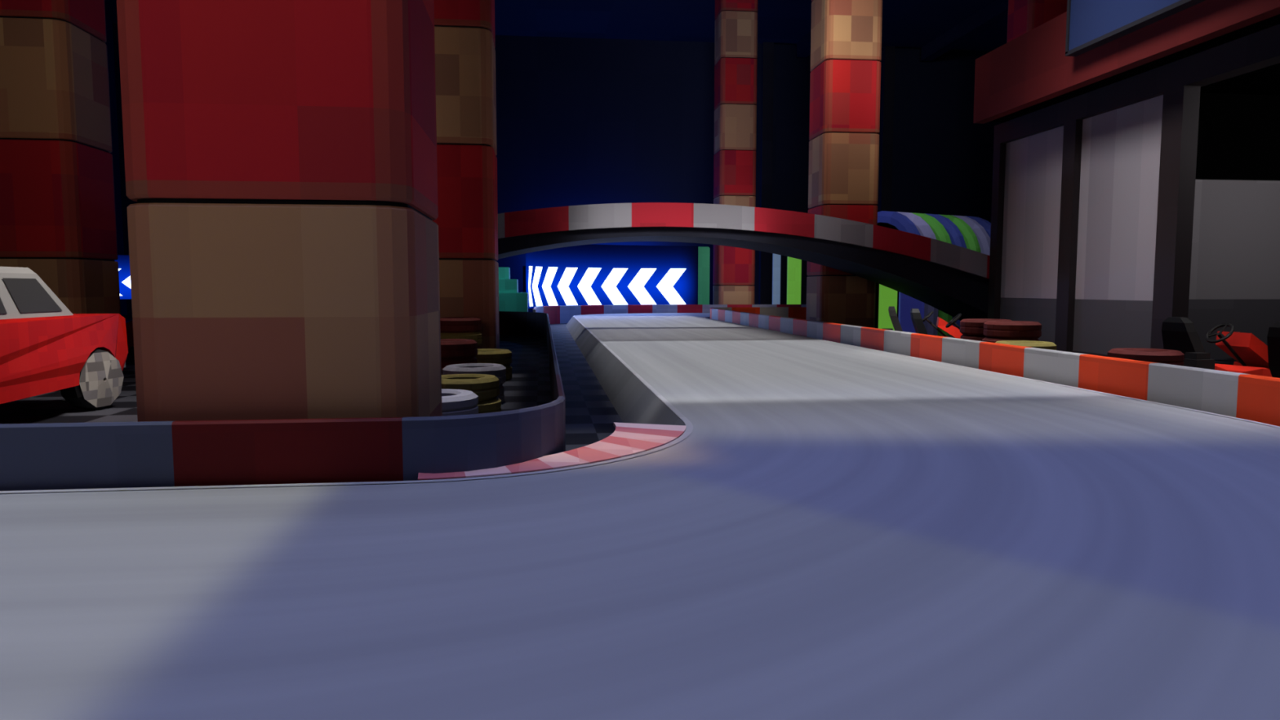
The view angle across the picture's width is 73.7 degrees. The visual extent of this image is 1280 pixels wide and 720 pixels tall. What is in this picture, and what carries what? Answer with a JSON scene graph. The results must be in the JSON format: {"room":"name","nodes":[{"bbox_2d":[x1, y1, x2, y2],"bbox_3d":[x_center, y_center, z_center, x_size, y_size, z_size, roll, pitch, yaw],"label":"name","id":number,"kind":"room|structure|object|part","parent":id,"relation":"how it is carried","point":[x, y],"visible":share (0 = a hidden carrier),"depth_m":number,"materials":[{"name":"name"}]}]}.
{"room":"sports facility","nodes":[
{"label":"sports facility","id":0,"kind":"room"},
{"bbox_2d":[104,17,127,315],"bbox_3d":[-20.016,-6.326,15.361,0.200,12.400,43.000,-1,5,-6],"label":"wall","id":1,"kind":"structure","parent":0,"point":[109,42],"depth_m":36.28,"materials":[{"name":"blue"}]},
{"bbox_2d":[104,0,1007,51],"bbox_3d":[-0.044,-12.796,17.087,42.000,0.200,46.000,-1,5,-6],"label":"ceiling","id":2,"kind":"structure","parent":0,"point":[905,24],"depth_m":35.88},
{"bbox_2d":[112,22,1002,315],"bbox_3d":[-2.493,-8.348,39.105,42.000,12.400,0.200,-1,5,-6],"label":"wall","id":3,"kind":"structure","parent":0,"point":[580,121],"depth_m":39.22,"materials":[{"name":"paint"}]},
{"bbox_2d":[758,41,773,304],"bbox_3d":[5.881,-8.407,39.802,0.500,12.400,0.300,-1,5,-6],"label":"trim","id":4,"kind":"structure","parent":3,"relation":"attached to","point":[767,48],"depth_m":39.55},
{"bbox_2d":[795,31,810,57],"bbox_3d":[9.892,-12.493,18.245,0.500,0.600,43.000,-1,5,-6],"label":"trim","id":5,"kind":"structure","parent":3,"relation":"attached to","point":[803,46],"depth_m":38.55,"materials":[{"name":"black"}]},
{"bbox_2d":[878,45,895,211],"bbox_3d":[11.644,-8.463,40.454,0.500,12.400,0.300,-1,5,-6],"label":"trim","id":6,"kind":"structure","parent":3,"relation":"attached to","point":[888,52],"depth_m":40.12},
{"bbox_2d":[920,0,1008,62],"bbox_3d":[15.854,-12.550,18.920,0.500,0.600,43.000,-1,5,-6],"label":"trim","id":7,"kind":"structure","parent":3,"relation":"attached to","point":[996,11],"depth_m":35.94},
{"bbox_2d":[0,315,1236,467],"bbox_3d":[-0.044,-0.291,18.151,42.000,0.100,46.000,-1,5,-6],"label":"floor","id":8,"kind":"structure","parent":0,"point":[590,415],"depth_m":9.22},
{"bbox_2d":[0,0,120,314],"bbox_3d":[-8.451,-6.029,11.907,1.280,12.395,1.280,-1,5,-6],"label":"pillar","id":9,"kind":"structure","parent":8,"relation":"on","point":[58,213],"depth_m":11.65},
{"bbox_2d":[0,266,128,409],"bbox_3d":[-5.918,-0.061,6.754,1.789,1.375,4.280,-1,5,-6],"label":"car","id":10,"kind":"object","parent":8,"relation":"on","point":[45,347],"visible":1,"depth_m":7.63,"materials":[{"name":"red metal"}]},
{"bbox_2d":[115,254,131,298],"bbox_3d":[-14.730,-2.022,25.224,5.752,2.150,1.309,-5,7,-43],"label":"chevron sign","id":11,"kind":"object","parent":8,"relation":"on","point":[123,261],"visible":0.04,"depth_m":25.37,"materials":[{"name":"blue"}]},
{"bbox_2d":[116,0,442,422],"bbox_3d":[-1.830,-5.377,4.242,1.324,12.395,1.324,-1,5,-6],"label":"pillar","id":12,"kind":"structure","parent":8,"relation":"on","point":[280,156],"depth_m":4.00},
{"bbox_2d":[0,311,565,490],"bbox_3d":[-7.897,-0.156,12.495,13.120,0.590,18.450,-1,5,-6],"label":"barrier","id":13,"kind":"object","parent":8,"relation":"on","point":[190,453],"visible":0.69,"depth_m":3.94,"materials":[{"name":"plastic"}]},
{"bbox_3d":[-2.635,0.580,3.857,1.020,0.590,0.035,-1,5,-6],"label":"barrier panel","id":14,"kind":"part","parent":13,"relation":"part of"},
{"bbox_3d":[-1.621,0.570,3.972,1.020,0.590,0.035,-1,5,-6],"label":"barrier panel","id":15,"kind":"part","parent":13,"relation":"part of","materials":[{"name":"plastic"}]},
{"bbox_3d":[-0.689,0.537,4.356,0.255,0.590,1.074,4,6,40],"label":"barrier panel","id":16,"kind":"part","parent":13,"relation":"part of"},
{"bbox_3d":[-3.278,-0.935,21.645,1.188,0.590,0.105,3,6,33],"label":"barrier panel","id":17,"kind":"part","parent":13,"relation":"part of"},
{"bbox_3d":[-2.488,-0.862,20.795,0.105,0.590,1.187,-3,6,-29],"label":"barrier panel","id":18,"kind":"part","parent":13,"relation":"part of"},
{"bbox_3d":[-2.148,-0.767,19.676,0.068,0.590,1.198,-1,5,-6],"label":"barrier panel","id":19,"kind":"part","parent":13,"relation":"part of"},
{"bbox_3d":[-1.861,-0.565,17.303,0.035,0.590,1.200,-1,5,-6],"label":"barrier panel","id":20,"kind":"part","parent":13,"relation":"part of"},
{"bbox_3d":[-1.590,-0.363,14.927,0.035,0.590,1.200,-1,5,-6],"label":"barrier panel","id":21,"kind":"part","parent":13,"relation":"part of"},
{"bbox_3d":[-1.319,-0.160,12.551,0.035,0.590,1.200,-1,5,-6],"label":"barrier panel","id":22,"kind":"part","parent":13,"relation":"part of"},
{"bbox_3d":[-1.183,-0.059,11.363,0.035,0.590,1.200,-1,5,-6],"label":"barrier panel","id":23,"kind":"part","parent":13,"relation":"part of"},
{"bbox_3d":[-1.048,0.042,10.175,0.035,0.590,1.200,-1,5,-6],"label":"barrier panel","id":24,"kind":"part","parent":13,"relation":"part of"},
{"bbox_3d":[-0.912,0.143,8.987,0.035,0.590,1.200,-1,5,-6],"label":"barrier panel","id":25,"kind":"part","parent":13,"relation":"part of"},
{"bbox_3d":[-0.777,0.244,7.799,0.035,0.590,1.200,-1,5,-6],"label":"barrier panel","id":26,"kind":"part","parent":13,"relation":"part of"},
{"bbox_3d":[-0.642,0.345,6.611,0.035,0.590,1.200,-1,5,-6],"label":"barrier panel","id":27,"kind":"part","parent":13,"relation":"part of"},
{"bbox_3d":[-0.506,0.447,5.423,0.035,0.590,1.200,-1,5,-6],"label":"barrier panel","id":28,"kind":"part","parent":13,"relation":"part of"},
{"bbox_2d":[432,0,499,348],"bbox_3d":[-2.779,-6.063,12.298,1.280,12.395,1.280,-1,5,-6],"label":"pillar","id":29,"kind":"structure","parent":8,"relation":"on","point":[467,220],"depth_m":11.99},
{"bbox_2d":[477,396,501,413],"bbox_3d":[-1.591,0.445,7.774,0.650,0.195,0.650,4,6,40],"label":"tyre","id":30,"kind":"object","parent":8,"relation":"on","point":[494,405],"visible":0.19,"depth_m":7.59,"materials":[{"name":"rubber"}]},
{"bbox_2d":[441,373,499,401],"bbox_3d":[-1.607,0.250,7.749,0.650,0.195,0.650,-2,5,-22],"label":"tyre","id":31,"kind":"object","parent":30,"relation":"on","point":[486,386],"visible":0.59,"depth_m":7.54,"materials":[{"name":"rubber"}]},
{"bbox_2d":[497,384,504,402],"bbox_3d":[-1.732,0.353,8.852,0.650,0.195,0.650,-2,5,-19],"label":"tyre","id":32,"kind":"object","parent":8,"relation":"on","point":[501,396],"visible":0.1,"depth_m":8.79,"materials":[{"name":"rubber"}]},
{"bbox_2d":[442,363,506,385],"bbox_3d":[-1.716,0.156,8.854,0.650,0.195,0.650,4,6,37],"label":"tyre","id":33,"kind":"object","parent":32,"relation":"on","point":[499,371],"visible":0.47,"depth_m":8.68,"materials":[{"name":"rubber"}]},
{"bbox_2d":[498,266,528,311],"bbox_3d":[-4.295,-1.710,23.910,2.275,1.750,1.300,-1,5,-6],"label":"block","id":34,"kind":"object","parent":8,"relation":"on","point":[510,300],"visible":0.31,"depth_m":23.38,"materials":[{"name":"plastic"}]},
{"bbox_2d":[125,202,990,352],"bbox_3d":[0.425,-1.726,17.704,21.800,2.825,2.250,-1,5,-6],"label":"bridge","id":35,"kind":"object","parent":8,"relation":"on","point":[952,279],"visible":0.43,"depth_m":16.91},
{"bbox_3d":[-9.170,-0.583,15.642,1.208,0.898,0.140,-1,5,-6],"label":"parapet panel","id":36,"kind":"part","parent":35,"relation":"part of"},
{"bbox_3d":[-3.169,-2.452,16.167,1.208,0.667,0.140,-1,5,-6],"label":"parapet panel","id":37,"kind":"part","parent":35,"relation":"part of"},
{"bbox_3d":[-1.969,-2.636,16.288,1.208,0.600,0.140,-1,5,-6],"label":"parapet panel","id":38,"kind":"part","parent":35,"relation":"part of","materials":[{"name":"paint"}]},
{"bbox_3d":[-0.769,-2.754,16.415,1.208,0.533,0.140,-1,5,-6],"label":"parapet panel","id":39,"kind":"part","parent":35,"relation":"part of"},
{"bbox_3d":[0.431,-2.808,16.547,1.208,0.472,0.140,-1,5,-6],"label":"parapet panel","id":40,"kind":"part","parent":35,"relation":"part of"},
{"bbox_3d":[1.632,-2.790,16.685,1.208,0.520,0.140,-1,5,-6],"label":"parapet panel","id":41,"kind":"part","parent":35,"relation":"part of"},
{"bbox_3d":[2.832,-2.708,16.829,1.208,0.587,0.140,-1,5,-6],"label":"parapet panel","id":42,"kind":"part","parent":35,"relation":"part of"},
{"bbox_3d":[4.032,-2.559,16.979,1.208,0.654,0.140,-1,5,-6],"label":"parapet panel","id":43,"kind":"part","parent":35,"relation":"part of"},
{"bbox_3d":[5.232,-2.344,17.134,1.208,0.721,0.140,-1,5,-6],"label":"parapet panel","id":44,"kind":"part","parent":35,"relation":"part of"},
{"bbox_3d":[6.432,-2.062,17.294,1.208,0.788,0.140,-1,5,-6],"label":"parapet panel","id":45,"kind":"part","parent":35,"relation":"part of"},
{"bbox_3d":[7.633,-1.714,17.461,1.208,0.855,0.140,-1,5,-6],"label":"parapet panel","id":46,"kind":"part","parent":35,"relation":"part of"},
{"bbox_2d":[522,244,697,308],"bbox_3d":[-1.108,-2.592,28.913,6.854,2.660,1.346,-3,6,-35],"label":"chevron sign","id":47,"kind":"object","parent":8,"relation":"on","point":[589,274],"visible":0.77,"depth_m":29.52,"materials":[{"name":"blue"}]},
{"bbox_3d":[-3.602,-1.998,26.647,0.090,1.860,0.090,-1,5,-6],"label":"post","id":48,"kind":"part","parent":47,"relation":"part of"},
{"bbox_2d":[0,312,1279,719],"bbox_3d":[0.570,-0.223,14.975,16.928,0.304,45.032,3,5,28],"label":"race track","id":49,"kind":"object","parent":8,"relation":"on","point":[831,531],"visible":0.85,"depth_m":2.75,"materials":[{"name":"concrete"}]},
{"bbox_2d":[417,422,686,479],"bbox_3d":[-0.302,0.485,4.698,0.602,0.024,1.993,3,6,30],"label":"kerb","id":50,"kind":"object","parent":49,"relation":"on","point":[628,438],"visible":0.96,"depth_m":4.59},
{"bbox_2d":[533,304,806,324],"bbox_3d":[4.436,-1.611,29.586,18.688,0.590,4.690,-2,5,-26],"label":"barrier","id":51,"kind":"object","parent":8,"relation":"on","point":[557,314],"visible":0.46,"depth_m":29.65,"materials":[{"name":"plastic"}]},
{"bbox_3d":[-3.225,-1.394,27.036,0.123,0.590,0.921,1,5,8],"label":"barrier panel","id":52,"kind":"part","parent":51,"relation":"part of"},
{"bbox_3d":[-2.923,-1.466,27.878,0.109,0.590,0.919,3,6,31],"label":"barrier panel","id":53,"kind":"part","parent":51,"relation":"part of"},
{"bbox_3d":[-2.355,-1.525,28.576,0.912,0.590,0.095,-5,7,-43],"label":"barrier panel","id":54,"kind":"part","parent":51,"relation":"part of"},
{"bbox_3d":[-1.642,-1.572,29.129,0.911,0.590,0.088,-3,6,-32],"label":"barrier panel","id":55,"kind":"part","parent":51,"relation":"part of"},
{"bbox_3d":[-0.847,-1.609,29.557,0.909,0.590,0.084,-2,5,-24],"label":"barrier panel","id":56,"kind":"part","parent":51,"relation":"part of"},
{"bbox_3d":[-0.003,-1.636,29.878,0.906,0.590,0.083,-2,5,-17],"label":"barrier panel","id":57,"kind":"part","parent":51,"relation":"part of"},
{"bbox_3d":[0.870,-1.655,30.103,0.906,0.590,0.082,-1,5,-11],"label":"barrier panel","id":58,"kind":"part","parent":51,"relation":"part of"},
{"bbox_3d":[1.760,-1.667,30.241,0.903,0.590,0.077,-1,5,-6],"label":"barrier panel","id":59,"kind":"part","parent":51,"relation":"part of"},
{"bbox_3d":[2.655,-1.676,30.346,0.900,0.590,0.070,-1,5,-6],"label":"barrier panel","id":60,"kind":"part","parent":51,"relation":"part of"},
{"bbox_3d":[3.550,-1.684,30.447,0.900,0.590,0.070,-1,5,-6],"label":"barrier panel","id":61,"kind":"part","parent":51,"relation":"part of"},
{"bbox_3d":[4.444,-1.693,30.548,0.900,0.590,0.070,-1,5,-6],"label":"barrier panel","id":62,"kind":"part","parent":51,"relation":"part of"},
{"bbox_3d":[5.338,-1.702,30.650,0.900,0.590,0.070,-1,5,-6],"label":"barrier panel","id":63,"kind":"part","parent":51,"relation":"part of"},
{"bbox_2d":[697,246,710,304],"bbox_3d":[2.278,-2.856,31.768,0.604,2.700,0.170,-1,5,-6],"label":"panel","id":64,"kind":"object","parent":8,"relation":"on","point":[704,252],"visible":0.56,"depth_m":31.67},
{"bbox_2d":[712,0,757,304],"bbox_3d":[3.442,-7.655,31.002,1.340,12.395,1.340,-1,5,-6],"label":"pillar","id":65,"kind":"structure","parent":8,"relation":"on","point":[735,40],"depth_m":30.35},
{"bbox_2d":[772,253,781,304],"bbox_3d":[5.087,-2.816,31.890,0.281,2.600,0.170,-1,5,-6],"label":"panel","id":66,"kind":"object","parent":8,"relation":"on","point":[776,258],"visible":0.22,"depth_m":31.80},
{"bbox_2d":[786,256,801,304],"bbox_3d":[5.760,-2.822,31.966,0.513,2.600,0.170,-1,5,-6],"label":"panel","id":67,"kind":"object","parent":8,"relation":"on","point":[793,264],"visible":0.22,"depth_m":31.88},
{"bbox_2d":[806,0,882,328],"bbox_3d":[4.729,-6.694,19.716,1.320,12.395,1.320,-1,5,-6],"label":"pillar","id":68,"kind":"structure","parent":8,"relation":"on","point":[846,35],"depth_m":19.26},
{"bbox_2d":[878,284,897,330],"bbox_3d":[5.820,-1.184,20.092,0.407,1.350,0.170,-1,5,-6],"label":"panel","id":69,"kind":"object","parent":8,"relation":"on","point":[887,296],"visible":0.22,"depth_m":20.00,"materials":[{"name":"plastic"}]},
{"bbox_2d":[897,292,924,333],"bbox_3d":[6.413,-1.169,20.212,0.591,1.300,0.170,-1,5,-6],"label":"panel","id":70,"kind":"object","parent":8,"relation":"on","point":[906,303],"visible":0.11,"depth_m":20.12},
{"bbox_2d":[882,306,963,338],"bbox_3d":[5.009,-0.513,15.104,1.945,0.860,1.200,1,5,15],"label":"go kart","id":71,"kind":"object","parent":8,"relation":"on","point":[952,330],"visible":0.12,"depth_m":14.99,"materials":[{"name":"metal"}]},
{"bbox_3d":[4.746,-0.569,15.172,0.650,0.760,0.460,1,5,15],"label":"seat","id":72,"kind":"part","parent":71,"relation":"part of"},
{"bbox_2d":[875,210,991,335],"bbox_3d":[7.622,-2.305,22.704,3.500,3.140,2.560,-3,6,-30],"label":"tunnel","id":73,"kind":"object","parent":8,"relation":"on","point":[971,233],"visible":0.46,"depth_m":21.69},
{"bbox_2d":[910,308,961,334],"bbox_3d":[4.938,-0.386,13.611,1.945,0.860,1.200,1,5,11],"label":"go kart","id":74,"kind":"object","parent":8,"relation":"on","point":[916,317],"visible":0.16,"depth_m":13.52,"materials":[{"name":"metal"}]},
{"bbox_3d":[4.671,-0.441,13.661,0.650,0.760,0.460,1,5,11],"label":"seat","id":75,"kind":"part","parent":74,"relation":"part of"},
{"bbox_2d":[710,306,1279,426],"bbox_3d":[3.962,-0.494,16.474,10.618,0.590,28.715,2,5,23],"label":"barrier","id":76,"kind":"object","parent":8,"relation":"on","point":[1255,397],"visible":0.54,"depth_m":7.96,"materials":[{"name":"plastic"}]},
{"bbox_3d":[2.131,-1.236,25.180,0.130,0.590,0.889,0,5,4],"label":"barrier panel","id":77,"kind":"part","parent":76,"relation":"part of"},
{"bbox_3d":[2.175,-1.161,24.299,0.090,0.590,0.900,-1,5,-6],"label":"barrier panel","id":78,"kind":"part","parent":76,"relation":"part of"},
{"bbox_3d":[2.277,-1.085,23.408,0.090,0.590,0.900,-1,5,-6],"label":"barrier panel","id":79,"kind":"part","parent":76,"relation":"part of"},
{"bbox_3d":[2.450,-1.299,25.922,0.866,0.590,0.185,-4,7,-42],"label":"barrier panel","id":80,"kind":"part","parent":76,"relation":"part of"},
{"bbox_3d":[2.378,-1.009,22.517,0.090,0.590,0.900,-1,5,-6],"label":"barrier panel","id":81,"kind":"part","parent":76,"relation":"part of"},
{"bbox_3d":[2.480,-0.933,21.626,0.090,0.590,0.900,-1,5,-6],"label":"barrier panel","id":82,"kind":"part","parent":76,"relation":"part of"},
{"bbox_3d":[3.231,-1.324,26.215,0.899,0.590,0.099,-1,5,-6],"label":"barrier panel","id":83,"kind":"part","parent":76,"relation":"part of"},
{"bbox_3d":[2.582,-0.857,20.735,0.090,0.590,0.900,-1,5,-6],"label":"barrier panel","id":84,"kind":"part","parent":76,"relation":"part of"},
{"bbox_3d":[2.683,-0.781,19.844,0.090,0.590,0.900,-1,5,-6],"label":"barrier panel","id":85,"kind":"part","parent":76,"relation":"part of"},
{"bbox_3d":[2.785,-0.706,18.953,0.090,0.590,0.900,-1,5,-6],"label":"barrier panel","id":86,"kind":"part","parent":76,"relation":"part of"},
{"bbox_3d":[4.124,-1.333,26.320,0.900,0.590,0.090,-1,5,-6],"label":"barrier panel","id":87,"kind":"part","parent":76,"relation":"part of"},
{"bbox_3d":[2.886,-0.630,18.062,0.090,0.590,0.900,-1,5,-6],"label":"barrier panel","id":88,"kind":"part","parent":76,"relation":"part of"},
{"bbox_3d":[2.988,-0.554,17.171,0.090,0.590,0.900,-1,5,-6],"label":"barrier panel","id":89,"kind":"part","parent":76,"relation":"part of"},
{"bbox_3d":[5.018,-1.341,26.422,0.900,0.590,0.090,-1,5,-6],"label":"barrier panel","id":90,"kind":"part","parent":76,"relation":"part of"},
{"bbox_3d":[3.090,-0.478,16.280,0.090,0.590,0.900,-1,5,-6],"label":"barrier panel","id":91,"kind":"part","parent":76,"relation":"part of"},
{"bbox_3d":[3.191,-0.402,15.389,0.090,0.590,0.900,-1,5,-6],"label":"barrier panel","id":92,"kind":"part","parent":76,"relation":"part of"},
{"bbox_3d":[3.293,-0.326,14.498,0.090,0.590,0.900,-1,5,-6],"label":"barrier panel","id":93,"kind":"part","parent":76,"relation":"part of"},
{"bbox_3d":[3.394,-0.250,13.607,0.090,0.590,0.900,-1,5,-6],"label":"barrier panel","id":94,"kind":"part","parent":76,"relation":"part of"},
{"bbox_3d":[3.496,-0.174,12.716,0.090,0.590,0.900,-1,5,-6],"label":"barrier panel","id":95,"kind":"part","parent":76,"relation":"part of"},
{"bbox_3d":[3.597,-0.099,11.825,0.090,0.590,0.900,-1,5,-6],"label":"barrier panel","id":96,"kind":"part","parent":76,"relation":"part of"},
{"bbox_3d":[3.699,-0.023,10.934,0.090,0.590,0.900,-1,5,-6],"label":"barrier panel","id":97,"kind":"part","parent":76,"relation":"part of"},
{"bbox_3d":[3.800,0.053,10.043,0.090,0.590,0.900,-1,5,-6],"label":"barrier panel","id":98,"kind":"part","parent":76,"relation":"part of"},
{"bbox_3d":[3.902,0.129,9.152,0.090,0.590,0.900,-1,5,-6],"label":"barrier panel","id":99,"kind":"part","parent":76,"relation":"part of","materials":[{"name":"plastic"}]},
{"bbox_3d":[4.004,0.205,8.261,0.090,0.590,0.900,-1,5,-6],"label":"barrier panel","id":100,"kind":"part","parent":76,"relation":"part of","materials":[{"name":"plastic"}]},
{"bbox_3d":[4.105,0.281,7.370,0.090,0.590,0.900,-1,5,-6],"label":"barrier panel","id":101,"kind":"part","parent":76,"relation":"part of","materials":[{"name":"plastic"}]},
{"bbox_3d":[4.206,0.357,6.478,0.092,0.590,0.902,-1,5,-6],"label":"barrier panel","id":102,"kind":"part","parent":76,"relation":"part of","materials":[{"name":"plastic"}]},
{"bbox_3d":[4.274,0.433,5.581,0.104,0.590,0.910,0,5,-1],"label":"barrier panel","id":103,"kind":"part","parent":76,"relation":"part of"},
{"bbox_2d":[1006,0,1067,43],"bbox_3d":[11.347,-7.104,24.526,1.280,12.395,1.280,-1,5,-6],"label":"pillar","id":104,"kind":"structure","parent":8,"relation":"on","point":[1024,16],"depth_m":23.71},
{"bbox_2d":[973,0,1279,358],"bbox_3d":[10.576,-2.495,10.740,6.920,5.550,13.300,-1,5,-6],"label":"building","id":105,"kind":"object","parent":8,"relation":"on","point":[1135,186],"visible":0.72,"depth_m":14.12,"materials":[{"name":"paint"}]},
{"bbox_3d":[7.142,-2.247,16.961,0.250,4.000,0.250,-1,5,-6],"label":"post","id":106,"kind":"part","parent":105,"relation":"part of","materials":[{"name":"metal"}]},
{"bbox_3d":[7.296,-0.716,15.947,0.060,0.880,2.050,-1,5,-6],"label":"kick panel","id":107,"kind":"part","parent":105,"relation":"part of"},
{"bbox_3d":[7.296,-2.649,15.783,0.060,3.000,2.050,-1,5,-6],"label":"wall panel","id":108,"kind":"part","parent":105,"relation":"part of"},
{"bbox_3d":[7.407,-2.049,14.639,0.250,4.000,0.340,-1,5,-6],"label":"post","id":109,"kind":"part","parent":105,"relation":"part of","materials":[{"name":"metal"}]},
{"bbox_3d":[7.555,-0.017,13.632,0.120,0.120,2.030,-1,5,-6],"label":"sill","id":110,"kind":"part","parent":105,"relation":"part of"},
{"bbox_3d":[7.565,-0.515,13.591,0.060,0.880,2.030,-1,5,-6],"label":"kick panel","id":111,"kind":"part","parent":105,"relation":"part of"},
{"bbox_3d":[7.565,-2.448,13.426,0.060,3.000,2.030,-1,5,-6],"label":"wall panel","id":112,"kind":"part","parent":105,"relation":"part of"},
{"bbox_2d":[1065,0,1205,56],"bbox_3d":[7.260,-5.253,8.057,0.180,1.960,10.300,-1,5,-6],"label":"sign board","id":113,"kind":"object","parent":105,"relation":"attached to","point":[1091,24],"visible":1,"depth_m":12.26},
{"bbox_3d":[7.677,-1.847,12.263,0.250,4.000,0.400,-1,5,-6],"label":"post","id":114,"kind":"part","parent":105,"relation":"part of","materials":[{"name":"metal"}]},
{"bbox_2d":[1161,316,1269,373],"bbox_3d":[6.675,-0.071,9.909,1.945,0.860,1.200,-1,5,-12],"label":"go kart","id":115,"kind":"object","parent":8,"relation":"on","point":[1250,353],"visible":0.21,"depth_m":9.77,"materials":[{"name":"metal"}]},
{"bbox_3d":[6.409,-0.116,9.846,0.650,0.760,0.460,-1,5,-12],"label":"seat","id":116,"kind":"part","parent":115,"relation":"part of","materials":[{"name":"plastic"}]},
{"bbox_2d":[1242,321,1279,377],"bbox_3d":[6.958,0.035,8.659,1.945,0.860,1.200,-1,5,-16],"label":"go kart","id":117,"kind":"object","parent":8,"relation":"on","point":[1273,334],"visible":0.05,"depth_m":8.65,"materials":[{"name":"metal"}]},
{"bbox_3d":[6.697,-0.008,8.578,0.650,0.760,0.460,-1,5,-16],"label":"seat","id":118,"kind":"part","parent":117,"relation":"part of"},
{"bbox_3d":[-1.982,0.165,11.055,0.650,0.195,0.650,-1,5,-17],"label":"tyre","id":119,"kind":"object","parent":8,"relation":"on","visible":0},
{"bbox_2d":[475,348,511,366],"bbox_3d":[-1.986,-0.029,11.027,0.650,0.195,0.650,3,6,30],"label":"tyre","id":120,"kind":"object","parent":119,"relation":"on","point":[496,356],"visible":0.58,"depth_m":10.79,"materials":[{"name":"rubber"}]},
{"bbox_3d":[-1.568,0.548,6.560,0.650,0.195,0.650,-3,6,-29],"label":"tyre","id":121,"kind":"object","parent":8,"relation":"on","visible":0},
{"bbox_2d":[441,388,478,416],"bbox_3d":[-1.570,0.353,6.542,0.650,0.195,0.650,-3,6,-29],"label":"tyre","id":122,"kind":"object","parent":121,"relation":"on","point":[454,402],"visible":0.36,"depth_m":6.37,"materials":[{"name":"rubber"}]},
{"bbox_3d":[-2.219,0.259,9.951,0.650,0.195,0.650,-2,5,-24],"label":"tyre","id":123,"kind":"object","parent":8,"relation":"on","visible":0},
{"bbox_2d":[440,356,477,374],"bbox_3d":[-2.224,0.063,9.947,0.650,0.195,0.650,3,6,34],"label":"tyre","id":124,"kind":"object","parent":123,"relation":"on","point":[444,362],"visible":0.16,"depth_m":9.66,"materials":[{"name":"rubber"}]},
{"bbox_2d":[440,338,477,359],"bbox_3d":[-2.216,-0.131,9.916,0.650,0.195,0.650,-4,6,-41],"label":"tyre","id":125,"kind":"object","parent":124,"relation":"on","point":[451,348],"visible":0.63,"depth_m":9.67,"materials":[{"name":"rubber"}]},
{"bbox_3d":[-2.506,0.101,11.803,0.650,0.195,0.650,-2,5,-24],"label":"tyre","id":126,"kind":"object","parent":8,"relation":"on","visible":0},
{"bbox_3d":[-2.505,-0.094,11.787,0.650,0.195,0.650,3,6,33],"label":"tyre","id":127,"kind":"object","parent":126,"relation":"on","visible":0},
{"bbox_2d":[440,331,482,346],"bbox_3d":[-2.506,-0.289,11.769,0.650,0.195,0.650,-3,6,-30],"label":"tyre","id":128,"kind":"object","parent":127,"relation":"on","point":[477,336],"visible":0.34,"depth_m":11.50,"materials":[{"name":"rubber"}]},
{"bbox_2d":[440,316,481,333],"bbox_3d":[-2.512,-0.484,11.750,0.650,0.195,0.650,-1,5,-16],"label":"tyre","id":129,"kind":"object","parent":128,"relation":"on","point":[451,324],"visible":0.85,"depth_m":11.47,"materials":[{"name":"rubber"}]},
{"bbox_3d":[4.953,0.389,8.420,0.650,0.195,0.650,-1,5,-9],"label":"tyre","id":130,"kind":"object","parent":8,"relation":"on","visible":0},
{"bbox_3d":[4.947,0.195,8.399,0.650,0.195,0.650,-2,5,-22],"label":"tyre","id":131,"kind":"object","parent":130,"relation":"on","visible":0},
{"bbox_2d":[1107,347,1184,365],"bbox_3d":[4.959,-0.001,8.380,0.650,0.195,0.650,-2,5,-26],"label":"tyre","id":132,"kind":"object","parent":131,"relation":"on","point":[1171,357],"visible":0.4,"depth_m":8.13,"materials":[{"name":"rubber"}]},
{"bbox_3d":[4.528,0.216,10.462,0.650,0.195,0.650,-2,5,-25],"label":"tyre","id":133,"kind":"object","parent":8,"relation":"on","visible":0},
{"bbox_3d":[4.533,0.020,10.449,0.650,0.195,0.650,-1,5,-12],"label":"tyre","id":134,"kind":"object","parent":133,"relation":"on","visible":0},
{"bbox_2d":[982,337,1039,342],"bbox_3d":[4.523,-0.174,10.415,0.650,0.195,0.650,4,6,40],"label":"tyre","id":135,"kind":"object","parent":134,"relation":"on","point":[985,339],"visible":0.18,"depth_m":10.21,"materials":[{"name":"rubber"}]},
{"bbox_2d":[983,320,1041,338],"bbox_3d":[4.536,-0.369,10.400,0.650,0.195,0.650,-2,5,-25],"label":"tyre","id":136,"kind":"object","parent":135,"relation":"on","point":[993,329],"visible":1,"depth_m":10.14,"materials":[{"name":"rubber"}]},
{"bbox_3d":[4.510,0.157,11.152,0.650,0.195,0.650,-1,5,-9],"label":"tyre","id":137,"kind":"object","parent":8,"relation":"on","visible":0},
{"bbox_3d":[4.521,-0.039,11.147,0.650,0.195,0.650,3,6,29],"label":"tyre","id":138,"kind":"object","parent":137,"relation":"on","visible":0},
{"bbox_2d":[960,334,986,341],"bbox_3d":[4.522,-0.235,11.132,0.650,0.195,0.650,-1,5,-7],"label":"tyre","id":139,"kind":"object","parent":138,"relation":"on","point":[980,338],"visible":0.12,"depth_m":10.94,"materials":[{"name":"rubber"}]},
{"bbox_2d":[960,318,1011,335],"bbox_3d":[4.511,-0.430,11.114,0.650,0.195,0.650,4,6,39],"label":"tyre","id":140,"kind":"object","parent":139,"relation":"on","point":[973,326],"visible":0.56,"depth_m":10.94,"materials":[{"name":"rubber"}]},
{"bbox_3d":[4.330,0.283,9.669,0.650,0.195,0.650,-4,7,-42],"label":"tyre","id":141,"kind":"object","parent":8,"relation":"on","visible":0},
{"bbox_3d":[4.341,0.089,9.638,0.650,0.195,0.650,-2,5,-17],"label":"tyre","id":142,"kind":"object","parent":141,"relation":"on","visible":0},
{"bbox_2d":[995,340,1057,350],"bbox_3d":[4.333,-0.106,9.617,0.650,0.195,0.650,-3,6,-28],"label":"tyre","id":143,"kind":"object","parent":142,"relation":"on","point":[1040,344],"visible":0.34,"depth_m":9.39,"materials":[{"name":"rubber"}]}
]}

